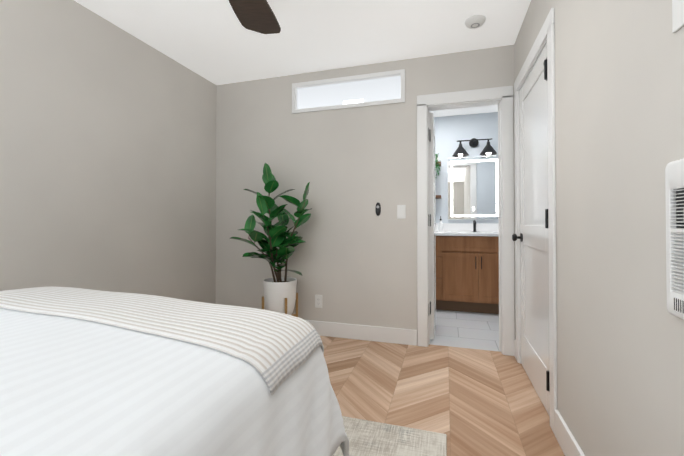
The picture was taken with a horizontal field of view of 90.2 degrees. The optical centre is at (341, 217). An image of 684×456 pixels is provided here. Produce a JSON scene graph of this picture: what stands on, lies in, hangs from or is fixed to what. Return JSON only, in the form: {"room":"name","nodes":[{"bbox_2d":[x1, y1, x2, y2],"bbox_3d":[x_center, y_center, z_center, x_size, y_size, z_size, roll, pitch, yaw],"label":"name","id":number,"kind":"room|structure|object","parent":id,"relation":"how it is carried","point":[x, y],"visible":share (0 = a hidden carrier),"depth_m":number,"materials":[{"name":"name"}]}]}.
{"room":"bedroom","nodes":[
{"label":"bedroom","id":0,"kind":"room"},
{"bbox_2d":[0,0,216,303],"bbox_3d":[-1.984,-0.158,1.382,0.120,2.440,4.410,0,-1,17],"label":"wall","id":1,"kind":"structure","parent":0,"point":[107,155],"depth_m":2.31,"materials":[{"name":"beige paint"}]},
{"bbox_2d":[74,0,530,116],"bbox_3d":[-0.041,-1.423,1.788,3.610,0.100,6.290,0,-1,17],"label":"ceiling","id":2,"kind":"structure","parent":0,"point":[215,42],"depth_m":2.52,"materials":[{"name":"white paint"}]},
{"bbox_2d":[229,0,280,33],"bbox_3d":[-0.434,-1.186,1.451,1.173,0.382,1.162,0,-1,17],"label":"blade","id":3,"kind":"object","parent":2,"relation":"hanging from","point":[258,16],"visible":1,"depth_m":1.88,"materials":[{"name":"brown wood"}]},
{"bbox_2d":[465,14,485,28],"bbox_3d":[0.923,-1.348,2.363,0.136,0.036,0.136,0,-1,17],"label":"smoke detector","id":4,"kind":"object","parent":2,"relation":"attached to","point":[475,21],"visible":1,"depth_m":2.33,"materials":[{"name":"white plastic"}]},
{"bbox_2d":[216,45,515,338],"bbox_3d":[0.345,-0.139,3.041,3.610,2.440,0.120,0,-1,17],"label":"wall","id":5,"kind":"structure","parent":0,"point":[352,258],"depth_m":3.10,"materials":[{"name":"beige paint"}]},
{"bbox_2d":[315,295,321,307],"bbox_3d":[-0.215,0.772,3.134,0.072,0.118,0.008,0,-1,17],"label":"electrical outlet plate","id":6,"kind":"object","parent":5,"relation":"attached to","point":[318,301],"visible":1,"depth_m":3.13,"materials":[{"name":"white plastic"}]},
{"bbox_2d":[292,69,404,113],"bbox_3d":[0.051,-1.128,3.135,1.060,0.284,0.134,0,-1,17],"label":"transom","id":7,"kind":"object","parent":5,"relation":"in","point":[378,88],"visible":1,"depth_m":3.09,"materials":[{"name":"white glass"}]},
{"bbox_2d":[306,320,416,345],"bbox_3d":[-0.314,1.018,3.156,1.975,0.130,0.020,0,-1,17],"label":"baseboard","id":8,"kind":"structure","parent":5,"relation":"attached to","point":[331,329],"depth_m":2.99,"materials":[{"name":"white wood"}]},
{"bbox_2d":[375,202,380,215],"bbox_3d":[0.314,-0.072,2.978,0.048,0.120,0.017,0,-1,17],"label":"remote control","id":9,"kind":"object","parent":5,"relation":"attached to","point":[378,209],"visible":1,"depth_m":2.97,"materials":[{"name":"black plastic"}]},
{"bbox_2d":[397,205,405,218],"bbox_3d":[0.509,-0.048,2.922,0.072,0.118,0.010,0,-1,17],"label":"switch plate","id":10,"kind":"object","parent":5,"relation":"attached to","point":[401,211],"visible":1,"depth_m":2.92,"materials":[{"name":"white plastic"}]},
{"bbox_2d":[428,112,435,338],"bbox_3d":[0.854,0.073,3.221,0.044,1.996,0.645,0,-1,17],"label":"bathroom door","id":11,"kind":"structure","parent":5,"relation":"in","point":[431,133],"depth_m":3.00,"materials":[{"name":"white wood"}]},
{"bbox_2d":[417,86,514,355],"bbox_3d":[1.010,0.024,2.837,0.740,2.110,0.160,0,-1,17],"label":"door frame","id":12,"kind":"structure","parent":5,"relation":"attached to","point":[501,98],"depth_m":2.76,"materials":[{"name":"white wood"}]},
{"bbox_2d":[320,310,564,455],"bbox_3d":[-0.041,1.117,1.759,3.610,0.100,6.290,0,-1,17],"label":"floor","id":13,"kind":"structure","parent":0,"point":[471,402],"depth_m":2.13,"materials":[{"name":"brown wood"}]},
{"bbox_2d":[0,286,348,455],"bbox_3d":[-1.166,0.470,0.485,1.883,1.136,2.284,0,-1,17],"label":"bed","id":14,"kind":"object","parent":13,"relation":"on","point":[86,372],"visible":1,"depth_m":0.80,"materials":[{"name":"white fabric"}]},
{"bbox_2d":[0,286,323,394],"bbox_3d":[-0.904,0.400,1.287,1.678,0.228,0.448,0,-1,17],"label":"throw","id":15,"kind":"object","parent":14,"relation":"on","point":[285,352],"depth_m":1.05,"materials":[{"name":"beige fabric"}]},
{"bbox_2d":[230,163,311,316],"bbox_3d":[-0.581,0.300,2.909,0.728,1.559,0.596,0,-1,17],"label":"plant","id":16,"kind":"object","parent":13,"relation":"on","point":[280,295],"visible":0.98,"depth_m":2.90,"materials":[{"name":"green plant"}]},
{"bbox_2d":[333,416,446,455],"bbox_3d":[-0.762,1.055,1.242,2.190,0.010,1.540,0,-1,17],"label":"rug","id":17,"kind":"object","parent":13,"relation":"on","point":[368,438],"visible":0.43,"depth_m":1.61,"materials":[{"name":"beige fabric"}]},
{"bbox_2d":[436,236,498,313],"bbox_3d":[1.612,0.653,4.088,1.520,0.880,0.640,0,-1,17],"label":"bathroom vanity","id":18,"kind":"object","parent":13,"relation":"on","point":[467,267],"depth_m":3.86,"materials":[{"name":"brown wood"}]},
{"bbox_2d":[436,232,497,235],"bbox_3d":[1.614,0.197,4.099,1.540,0.032,0.629,0,-1,17],"label":"countertop","id":19,"kind":"structure","parent":18,"relation":"on","point":[437,233],"depth_m":3.87,"materials":[{"name":"white stone"}]},
{"bbox_2d":[434,112,497,222],"bbox_3d":[1.168,-0.121,4.630,2.960,2.440,0.120,0,-1,17],"label":"wall","id":20,"kind":"structure","parent":0,"point":[450,131],"depth_m":4.47,"materials":[{"name":"paint"}]},
{"bbox_2d":[435,153,440,198],"bbox_3d":[0.981,-0.545,4.509,0.635,0.592,0.228,0,-1,17],"label":"floating shelf","id":21,"kind":"object","parent":20,"relation":"attached to","point":[437,163],"visible":0.23,"depth_m":4.38,"materials":[{"name":"brown wood"}]},
{"bbox_2d":[435,153,439,175],"bbox_3d":[1.205,-0.644,4.429,0.160,0.395,0.202,0,-1,17],"label":"shelf plant","id":22,"kind":"object","parent":21,"relation":"on","point":[437,163],"depth_m":4.38,"materials":[{"name":"green plant"}]},
{"bbox_2d":[436,224,497,231],"bbox_3d":[1.702,0.130,4.391,1.540,0.108,0.021,0,-1,17],"label":"backsplash","id":23,"kind":"structure","parent":20,"relation":"attached to","point":[439,227],"depth_m":4.39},
{"bbox_2d":[448,156,497,219],"bbox_3d":[1.701,-0.373,4.391,0.640,0.800,0.031,0,-1,17],"label":"led mirror","id":24,"kind":"object","parent":20,"relation":"attached to","point":[472,187],"visible":0.85,"depth_m":4.38,"materials":[{"name":"white mirror"}]},
{"bbox_2d":[452,138,496,156],"bbox_3d":[1.676,-0.902,4.316,0.534,0.241,0.204,0,-1,17],"label":"sconce","id":25,"kind":"object","parent":20,"relation":"attached to","point":[487,150],"visible":1,"depth_m":4.31,"materials":[{"name":"black metal"}]},
{"bbox_2d":[514,0,683,455],"bbox_3d":[0.795,-0.168,0.537,0.170,2.440,4.410,0,-1,17],"label":"wall","id":26,"kind":"structure","parent":0,"point":[619,105],"depth_m":1.09,"materials":[{"name":"beige paint"}]},
{"bbox_2d":[512,43,549,416],"bbox_3d":[1.187,0.062,2.137,0.102,2.002,0.796,0,-1,17],"label":"door","id":27,"kind":"structure","parent":26,"relation":"in","point":[533,236],"depth_m":2.10,"materials":[{"name":"white wood"}]},
{"bbox_2d":[514,8,556,433],"bbox_3d":[1.245,0.017,2.123,0.135,2.108,0.966,0,-1,17],"label":"door frame","id":28,"kind":"structure","parent":26,"relation":"attached to","point":[546,34],"depth_m":1.73,"materials":[{"name":"white wood"}]},
{"bbox_2d":[554,409,584,455],"bbox_3d":[0.570,0.983,0.109,0.020,0.130,3.245,0,-1,17],"label":"baseboard","id":29,"kind":"structure","parent":26,"relation":"attached to","point":[567,442],"depth_m":1.51,"materials":[{"name":"white wood"}]},
{"bbox_2d":[665,159,683,318],"bbox_3d":[0.750,0.048,0.725,0.029,0.361,0.192,0,-1,17],"label":"wall heater","id":30,"kind":"object","parent":26,"relation":"in","point":[674,183],"visible":1,"depth_m":0.79,"materials":[{"name":"white metal"}]},
{"bbox_2d":[672,0,683,32],"bbox_3d":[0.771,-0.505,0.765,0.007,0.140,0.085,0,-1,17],"label":"air conditioner","id":31,"kind":"object","parent":26,"relation":"attached to","point":[677,15],"visible":1,"depth_m":0.79,"materials":[{"name":"white plastic"}]}
]}

